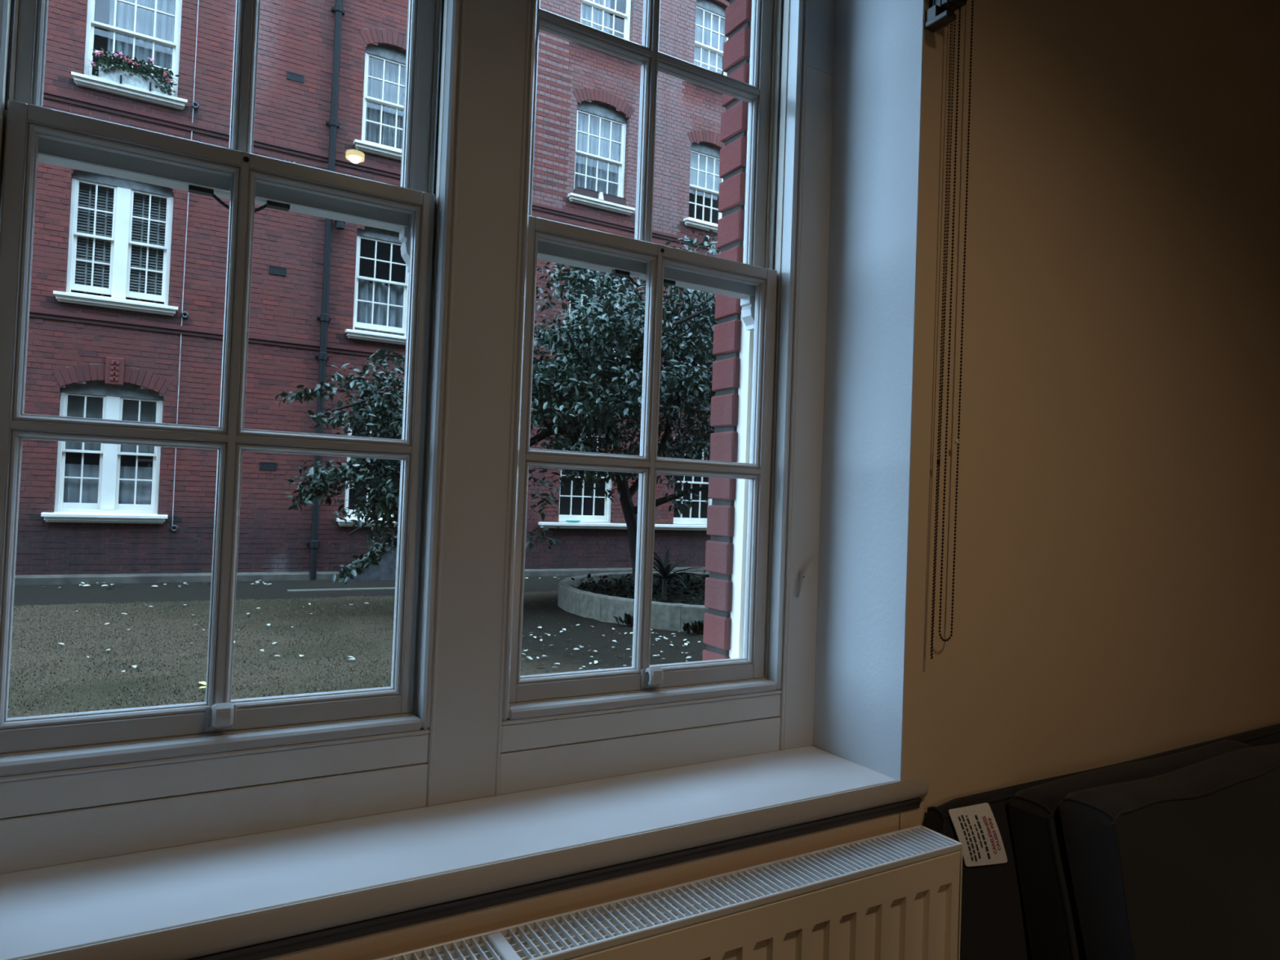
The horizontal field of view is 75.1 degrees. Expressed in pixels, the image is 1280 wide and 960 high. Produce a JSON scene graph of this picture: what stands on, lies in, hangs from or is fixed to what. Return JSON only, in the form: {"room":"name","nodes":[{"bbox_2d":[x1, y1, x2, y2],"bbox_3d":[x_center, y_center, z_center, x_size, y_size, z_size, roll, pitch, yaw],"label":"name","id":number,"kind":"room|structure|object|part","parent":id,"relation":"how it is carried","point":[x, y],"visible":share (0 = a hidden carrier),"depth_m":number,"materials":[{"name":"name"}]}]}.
{"room":"living room","nodes":[
{"label":"living room","id":0,"kind":"room"},
{"bbox_2d":[426,0,751,805],"bbox_3d":[2.545,-4.904,3.569,60.000,13.000,0.164,3,-2,-31],"label":"wall","id":1,"kind":"structure","parent":0,"point":[736,50],"depth_m":2.18,"materials":[{"name":"brick"}]},
{"bbox_2d":[0,0,461,776],"bbox_3d":[-0.748,-0.524,1.550,0.707,2.170,0.345,3,-2,-31],"label":"window","id":2,"kind":"structure","parent":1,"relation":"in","point":[420,209],"depth_m":1.44,"materials":[{"name":"white paint"}]},
{"bbox_3d":[-0.962,-1.058,1.300,0.006,0.970,0.006,1,-2,37],"label":"sash cord","id":3,"kind":"part","parent":2,"relation":"part of","materials":[{"name":"fabric"}]},
{"bbox_3d":[-0.701,-1.031,1.514,0.665,1.046,0.044,3,-2,-31],"label":"sash","id":4,"kind":"part","parent":2,"relation":"part of","materials":[{"name":"white paint"}]},
{"bbox_3d":[-0.387,-1.028,1.644,0.006,0.970,0.006,2,-1,-8],"label":"sash cord","id":5,"kind":"part","parent":2,"relation":"part of","materials":[{"name":"metal"}]},
{"bbox_2d":[502,0,804,720],"bbox_3d":[-0.016,-0.486,1.987,0.715,2.170,0.345,3,-2,-31],"label":"window","id":6,"kind":"structure","parent":1,"relation":"in","point":[763,283],"depth_m":1.95,"materials":[{"name":"white paint"}]},
{"bbox_3d":[0.021,-0.032,1.886,0.673,1.000,0.044,3,-2,-31],"label":"sash","id":7,"kind":"part","parent":6,"relation":"part of","materials":[{"name":"white paint"}]},
{"bbox_3d":[0.032,-0.994,1.950,0.673,1.046,0.044,3,-2,-31],"label":"sash","id":8,"kind":"part","parent":6,"relation":"part of","materials":[{"name":"white paint"}]},
{"bbox_3d":[0.349,-0.991,2.083,0.006,0.970,0.006,1,-2,37],"label":"sash cord","id":9,"kind":"part","parent":6,"relation":"part of","materials":[{"name":"metal"}]},
{"bbox_2d":[260,0,1279,959],"bbox_3d":[0.136,-0.256,1.741,6.200,3.450,0.324,3,-2,-31],"label":"wall","id":10,"kind":"structure","parent":0,"point":[1117,577],"depth_m":2.08,"materials":[{"name":"beige paint"}]},
{"bbox_2d":[0,689,782,874],"bbox_3d":[-0.343,0.551,1.618,1.568,0.156,0.042,3,-2,-31],"label":"window bottom panel","id":11,"kind":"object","parent":10,"relation":"attached to","point":[51,818],"depth_m":1.46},
{"bbox_2d":[0,745,928,959],"bbox_3d":[-0.250,0.650,1.485,1.896,0.067,0.304,3,-2,-31],"label":"window sill","id":12,"kind":"structure","parent":10,"relation":"attached to","point":[261,895],"depth_m":1.35,"materials":[{"name":"paint"}]},
{"bbox_2d":[425,0,531,806],"bbox_3d":[-0.342,-0.486,1.698,0.152,2.208,0.178,3,-2,-31],"label":"window mullion","id":13,"kind":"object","parent":10,"relation":"attached to","point":[465,728],"depth_m":1.61,"materials":[{"name":"white paint"}]},
{"bbox_2d":[373,825,963,959],"bbox_3d":[0.022,1.013,1.384,1.401,0.600,0.108,3,-2,-31],"label":"radiator","id":14,"kind":"object","parent":10,"relation":"attached to","point":[896,895],"visible":1,"depth_m":1.49,"materials":[{"name":"metal"}]},
{"bbox_3d":[-0.001,1.019,1.422,1.389,0.588,0.012,3,-2,-31],"label":"panel","id":15,"kind":"part","parent":14,"relation":"part of","materials":[{"name":"metal"}]},
{"bbox_3d":[0.044,1.019,1.346,1.387,0.588,0.018,3,-2,-31],"label":"panel","id":16,"kind":"part","parent":14,"relation":"part of","materials":[{"name":"metal"}]},
{"bbox_3d":[0.621,1.044,1.742,0.004,0.599,0.108,3,-2,-31],"label":"panel","id":17,"kind":"part","parent":14,"relation":"part of","materials":[{"name":"metal"}]},
{"bbox_2d":[797,555,815,597],"bbox_3d":[0.405,0.235,2.035,0.054,0.104,0.019,3,-2,-31],"label":"cleat","id":18,"kind":"object","parent":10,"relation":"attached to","point":[801,574],"visible":1,"depth_m":2.02,"materials":[{"name":"white paint"}]},
{"bbox_2d":[778,0,835,751],"bbox_3d":[0.415,-0.449,2.071,0.120,2.208,0.044,3,-2,-31],"label":"trim","id":19,"kind":"structure","parent":10,"relation":"attached to","point":[815,134],"depth_m":2.05,"materials":[{"name":"white paint"}]},
{"bbox_3d":[0.456,-1.286,2.083,0.095,0.534,0.010,3,-2,-31],"label":"casing","id":20,"kind":"part","parent":19,"relation":"part of","materials":[{"name":"paint"}]},
{"bbox_2d":[924,0,967,32],"bbox_3d":[-0.102,-1.125,1.373,1.900,0.168,0.070,3,-2,-31],"label":"roller blind","id":21,"kind":"object","parent":10,"relation":"attached to","point":[940,13],"visible":1,"depth_m":1.83,"materials":[{"name":"plastic"}]},
{"bbox_2d":[930,21,955,659],"bbox_3d":[0.674,-0.319,1.849,0.022,1.428,0.008,3,-1,-22],"label":"loop","id":22,"kind":"object","parent":21,"relation":"hanging from","point":[938,463],"visible":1,"depth_m":1.85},
{"bbox_2d":[938,0,973,641],"bbox_3d":[0.712,-0.373,1.873,0.056,1.469,0.009,3,-2,-31],"label":"loop","id":23,"kind":"object","parent":21,"relation":"hanging from","point":[957,441],"visible":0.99,"depth_m":1.87,"materials":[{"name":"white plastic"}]},
{"bbox_3d":[1.165,1.516,-0.136,6.200,0.100,4.000,3,-2,-31],"label":"floor","id":24,"kind":"structure","parent":0,"visible":0},
{"bbox_2d":[925,723,1279,959],"bbox_3d":[1.871,1.151,2.045,2.388,0.781,0.922,3,-2,-31],"label":"sofa","id":25,"kind":"object","parent":24,"relation":"on","point":[993,925],"visible":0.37,"depth_m":1.84,"materials":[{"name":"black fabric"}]},
{"bbox_2d":[948,802,1007,866],"bbox_3d":[0.750,0.789,1.842,0.171,0.135,0.029,3,-2,-31],"label":"label","id":26,"kind":"object","parent":25,"relation":"attached to","point":[975,827],"visible":1,"depth_m":1.84,"materials":[{"name":"white paper"}]},
{"bbox_2d":[958,814,991,861],"bbox_3d":[0.736,0.786,1.830,0.089,0.101,0.018,3,-1,-28],"label":"print","id":27,"kind":"object","parent":26,"relation":"attached to","point":[974,830],"depth_m":1.83},
{"bbox_2d":[1007,739,1252,959],"bbox_3d":[1.318,0.929,2.084,1.016,0.408,0.191,3,-2,-31],"label":"cushion","id":28,"kind":"object","parent":25,"relation":"on","point":[1051,910],"visible":0.39,"depth_m":1.85,"materials":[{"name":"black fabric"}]},
{"bbox_2d":[1057,742,1279,959],"bbox_3d":[1.434,0.918,2.004,1.101,0.433,0.223,3,-2,-31],"label":"cushion","id":29,"kind":"object","parent":25,"relation":"on","point":[1182,864],"visible":1,"depth_m":1.81,"materials":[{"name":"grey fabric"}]},
{"label":"outside","id":30,"kind":"structure","parent":0,"visible":0},
{"bbox_3d":[-7.060,1.863,21.041,70.000,0.370,39.800,3,-2,-31],"label":"ground","id":31,"kind":"structure","parent":30,"visible":0},
{"bbox_2d":[13,575,575,605],"bbox_3d":[-2.340,1.646,13.149,34.000,0.004,2.330,3,-2,-31],"label":"path","id":32,"kind":"structure","parent":31,"relation":"on","point":[34,594],"depth_m":10.97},
{"bbox_2d":[286,586,395,591],"bbox_3d":[-4.039,1.546,11.757,1.750,0.020,0.160,3,-2,-31],"label":"paving slab","id":33,"kind":"object","parent":32,"relation":"on","point":[388,588],"visible":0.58,"depth_m":11.62,"materials":[{"name":"concrete"}]},
{"bbox_2d":[340,534,397,581],"bbox_3d":[-3.838,0.998,13.275,1.700,1.180,0.340,3,-2,-31],"label":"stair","id":34,"kind":"structure","parent":32,"relation":"on","point":[386,571],"depth_m":13.01,"materials":[{"name":"concrete"}]},
{"bbox_2d":[7,591,706,718],"bbox_3d":[0.699,1.637,8.057,34.000,0.016,9.550,3,-2,-31],"label":"lawn","id":35,"kind":"structure","parent":31,"relation":"on","point":[553,619],"depth_m":7.46,"materials":[{"name":"grass"}]},
{"bbox_2d":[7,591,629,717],"bbox_3d":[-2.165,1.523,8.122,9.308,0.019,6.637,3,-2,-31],"label":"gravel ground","id":36,"kind":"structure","parent":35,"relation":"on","point":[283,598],"depth_m":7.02,"materials":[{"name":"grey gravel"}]},
{"bbox_2d":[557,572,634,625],"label":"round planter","id":37,"kind":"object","parent":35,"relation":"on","point":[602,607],"depth_m":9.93,"materials":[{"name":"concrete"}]},
{"bbox_2d":[275,229,720,591],"bbox_3d":[-0.742,-1.051,10.628,7.104,5.174,3.432,3,-2,-35],"label":"tree","id":38,"kind":"object","parent":37,"relation":"in","point":[620,383],"visible":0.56,"depth_m":10.07,"materials":[{"name":"green plant"}]},
{"bbox_2d":[613,613,633,626],"bbox_3d":[-0.094,1.541,9.299,0.413,0.185,0.237,2,-1,-15],"label":"tuft","id":39,"kind":"object","parent":35,"relation":"on","point":[628,620],"visible":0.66,"depth_m":9.28,"materials":[{"name":"plant"}]},
{"bbox_2d":[650,571,709,632],"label":"round planter","id":40,"kind":"object","parent":35,"relation":"on","point":[673,616],"depth_m":9.15,"materials":[{"name":"concrete"}]},
{"bbox_2d":[570,568,709,604],"bbox_3d":[1.126,1.440,11.161,3.998,0.278,4.068,3,-2,-34],"label":"ground cover","id":41,"kind":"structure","parent":40,"relation":"in","point":[604,586],"depth_m":11.06,"materials":[{"name":"green plant"}]},
{"bbox_2d":[625,550,705,599],"bbox_3d":[0.324,1.212,10.460,0.902,0.634,1.040,3,-2,-31],"label":"spiky plant","id":42,"kind":"object","parent":40,"relation":"on","point":[664,569],"visible":0.79,"depth_m":10.39,"materials":[{"name":"green plant"}]},
{"bbox_3d":[0.308,1.367,10.415,0.065,0.322,0.065,1,-2,37],"label":"stem","id":43,"kind":"part","parent":42,"relation":"part of","materials":[{"name":"green plant"}]},
{"bbox_2d":[682,620,703,634],"bbox_3d":[0.605,1.574,8.912,0.294,0.156,0.346,1,-2,35],"label":"tuft","id":44,"kind":"object","parent":35,"relation":"on","point":[696,626],"visible":0.86,"depth_m":8.85,"materials":[{"name":"green plant"}]},
{"bbox_2d":[14,0,729,585],"bbox_3d":[-1.761,-4.485,19.978,30.550,12.640,9.205,3,-2,-31],"label":"brick building","id":45,"kind":"structure","parent":31,"relation":"on","point":[128,277],"depth_m":12.59,"materials":[{"name":"brick"}]},
{"bbox_3d":[-7.371,0.523,11.499,1.460,0.135,0.250,3,-2,-31],"label":"sill","id":46,"kind":"part","parent":45,"relation":"part of","materials":[{"name":"white stone"}]},
{"bbox_2d":[62,463,152,504],"bbox_3d":[-7.496,0.106,11.745,1.140,0.620,0.042,3,-2,-31],"label":"curtain","id":47,"kind":"object","parent":45,"relation":"hanging from","point":[71,486],"depth_m":11.66,"materials":[{"name":"white fabric"}]},
{"bbox_2d":[65,395,156,453],"bbox_3d":[-7.486,-0.858,11.810,1.140,0.950,0.056,3,-2,-31],"label":"curtain","id":48,"kind":"object","parent":45,"relation":"hanging from","point":[75,408],"depth_m":11.73,"materials":[{"name":"white fabric"}]},
{"bbox_3d":[-7.260,-2.444,11.568,1.460,0.135,0.250,3,-2,-31],"label":"sill","id":49,"kind":"part","parent":45,"relation":"part of","materials":[{"name":"white stone"}]},
{"bbox_3d":[-7.126,-5.420,11.650,1.375,0.135,0.250,3,-2,-31],"label":"sill","id":50,"kind":"part","parent":45,"relation":"part of","materials":[{"name":"white stone"}]},
{"bbox_2d":[98,62,164,93],"bbox_3d":[-7.099,-5.567,11.632,0.780,0.200,0.240,3,-2,-31],"label":"flower box","id":51,"kind":"object","parent":45,"relation":"on","point":[118,76],"visible":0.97,"depth_m":11.55,"materials":[{"name":"white wood"}]},
{"bbox_2d":[88,47,121,74],"bbox_3d":[-7.341,-5.721,11.412,0.385,0.386,0.393,3,-2,-31],"label":"geranium","id":52,"kind":"object","parent":51,"relation":"in","point":[101,59],"visible":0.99,"depth_m":11.38,"materials":[{"name":"green plant"}]},
{"bbox_2d":[106,50,135,75],"bbox_3d":[-7.183,-5.752,11.529,0.384,0.313,0.385,3,-2,-31],"label":"geranium","id":53,"kind":"object","parent":51,"relation":"in","point":[117,55],"visible":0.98,"depth_m":11.48,"materials":[{"name":"green plant"}]},
{"bbox_2d":[120,55,148,79],"bbox_3d":[-7.072,-5.742,11.616,0.338,0.283,0.347,2,-1,14],"label":"geranium","id":54,"kind":"object","parent":51,"relation":"in","point":[135,65],"visible":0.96,"depth_m":11.57,"materials":[{"name":"green plant"}]},
{"bbox_2d":[134,57,163,83],"bbox_3d":[-6.898,-5.744,11.706,0.384,0.357,0.305,3,-2,-31],"label":"geranium","id":55,"kind":"object","parent":51,"relation":"in","point":[150,61],"visible":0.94,"depth_m":11.67,"materials":[{"name":"green plant"}]},
{"bbox_2d":[151,66,179,95],"bbox_3d":[-6.723,-5.643,11.783,0.341,0.426,0.357,1,-2,41],"label":"geranium","id":56,"kind":"object","parent":51,"relation":"in","point":[165,74],"visible":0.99,"depth_m":11.76,"materials":[{"name":"green plant"}]},
{"bbox_2d":[106,0,175,93],"bbox_3d":[-7.125,-6.396,11.971,0.880,1.750,0.082,3,-2,-31],"label":"curtain","id":57,"kind":"object","parent":45,"relation":"hanging from","point":[125,13],"depth_m":11.97,"materials":[{"name":"white fabric"}]},
{"bbox_2d":[334,219,345,230],"bbox_3d":[-4.692,-4.027,13.005,0.170,0.225,0.234,3,-2,-31],"label":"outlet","id":58,"kind":"object","parent":45,"relation":"attached to","point":[339,225],"depth_m":12.93,"materials":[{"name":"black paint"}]},
{"bbox_3d":[-4.211,0.684,13.384,1.295,0.135,0.250,3,-2,-31],"label":"sill","id":59,"kind":"part","parent":45,"relation":"part of","materials":[{"name":"white stone"}]},
{"bbox_3d":[-4.156,-2.286,13.408,1.155,0.135,0.270,3,-2,-31],"label":"sill","id":60,"kind":"part","parent":45,"relation":"part of","materials":[{"name":"white stone"}]},
{"bbox_2d":[364,57,386,144],"bbox_3d":[-4.361,-6.205,13.621,0.370,1.650,0.084,3,-2,-31],"label":"curtain","id":61,"kind":"object","parent":45,"relation":"hanging from","point":[375,131],"depth_m":13.63,"materials":[{"name":"white fabric"}]},
{"bbox_3d":[-4.050,-5.288,13.486,1.155,0.135,0.250,3,-2,-31],"label":"sill","id":62,"kind":"part","parent":45,"relation":"part of","materials":[{"name":"white stone"}]},
{"bbox_2d":[354,279,404,335],"bbox_3d":[-4.276,-2.827,13.669,0.860,0.910,0.139,3,-2,-31],"label":"curtain","id":63,"kind":"object","parent":45,"relation":"hanging from","point":[380,307],"depth_m":13.64,"materials":[{"name":"white fabric"}]},
{"bbox_2d":[383,62,405,149],"bbox_3d":[-4.037,-6.188,13.850,0.520,1.650,0.084,3,-2,-31],"label":"curtain","id":64,"kind":"object","parent":45,"relation":"hanging from","point":[391,70],"depth_m":13.81,"materials":[{"name":"white fabric"}]},
{"bbox_2d":[564,520,581,522],"bbox_3d":[-1.212,0.751,15.087,0.320,0.045,0.144,3,-2,-31],"label":"shallow dish","id":65,"kind":"object","parent":45,"relation":"on","point":[567,521],"visible":1,"depth_m":15.02,"materials":[{"name":"teal ceramic"}]},
{"bbox_2d":[573,186,599,199],"bbox_3d":[-0.994,-5.244,15.281,0.430,0.133,0.200,3,-2,-31],"label":"window box","id":66,"kind":"object","parent":45,"relation":"on","point":[579,190],"visible":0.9,"depth_m":15.20,"materials":[{"name":"brown wood"}]},
{"bbox_2d":[581,0,610,33],"bbox_3d":[-0.876,-8.955,15.704,0.700,1.600,0.082,3,-2,-31],"label":"curtain","id":67,"kind":"object","parent":45,"relation":"hanging from","point":[593,16],"depth_m":15.71,"materials":[{"name":"white fabric"}]},
{"bbox_2d":[574,112,619,195],"bbox_3d":[-0.841,-6.101,15.723,1.030,1.800,0.083,3,-2,-31],"label":"curtain","id":68,"kind":"object","parent":45,"relation":"hanging from","point":[591,173],"depth_m":15.73,"materials":[{"name":"white fabric"}]},
{"bbox_2d":[597,191,604,200],"bbox_3d":[-0.738,-5.234,15.378,0.100,0.140,0.115,3,-2,-31],"label":"wedge","id":69,"kind":"object","parent":45,"relation":"on","point":[600,194],"visible":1,"depth_m":15.33,"materials":[{"name":"white"}]},
{"bbox_3d":[-0.734,-5.109,15.465,1.345,0.135,0.250,3,-2,-31],"label":"sill","id":70,"kind":"part","parent":45,"relation":"part of","materials":[{"name":"white stone"}]},
{"bbox_2d":[603,193,626,205],"bbox_3d":[-0.513,-5.220,15.568,0.470,0.133,0.200,3,-2,-31],"label":"window box","id":71,"kind":"object","parent":45,"relation":"on","point":[607,197],"visible":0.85,"depth_m":15.49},
{"bbox_3d":[1.372,-5.072,16.722,1.200,0.135,0.250,3,-2,-31],"label":"sill","id":72,"kind":"part","parent":45,"relation":"part of","materials":[{"name":"white stone"}]},
{"bbox_2d":[689,152,720,195],"bbox_3d":[1.295,-6.317,16.997,0.920,0.850,0.016,3,-2,-31],"label":"roller shade","id":73,"kind":"object","parent":45,"relation":"hanging from","point":[693,174],"depth_m":17.01,"materials":[{"name":"white fabric"}]},
{"bbox_2d":[693,9,725,75],"bbox_3d":[1.389,-8.840,17.055,0.920,1.600,0.052,3,-2,-31],"label":"curtain","id":74,"kind":"object","parent":45,"relation":"hanging from","point":[699,15],"depth_m":17.06,"materials":[{"name":"white fabric"}]}
]}

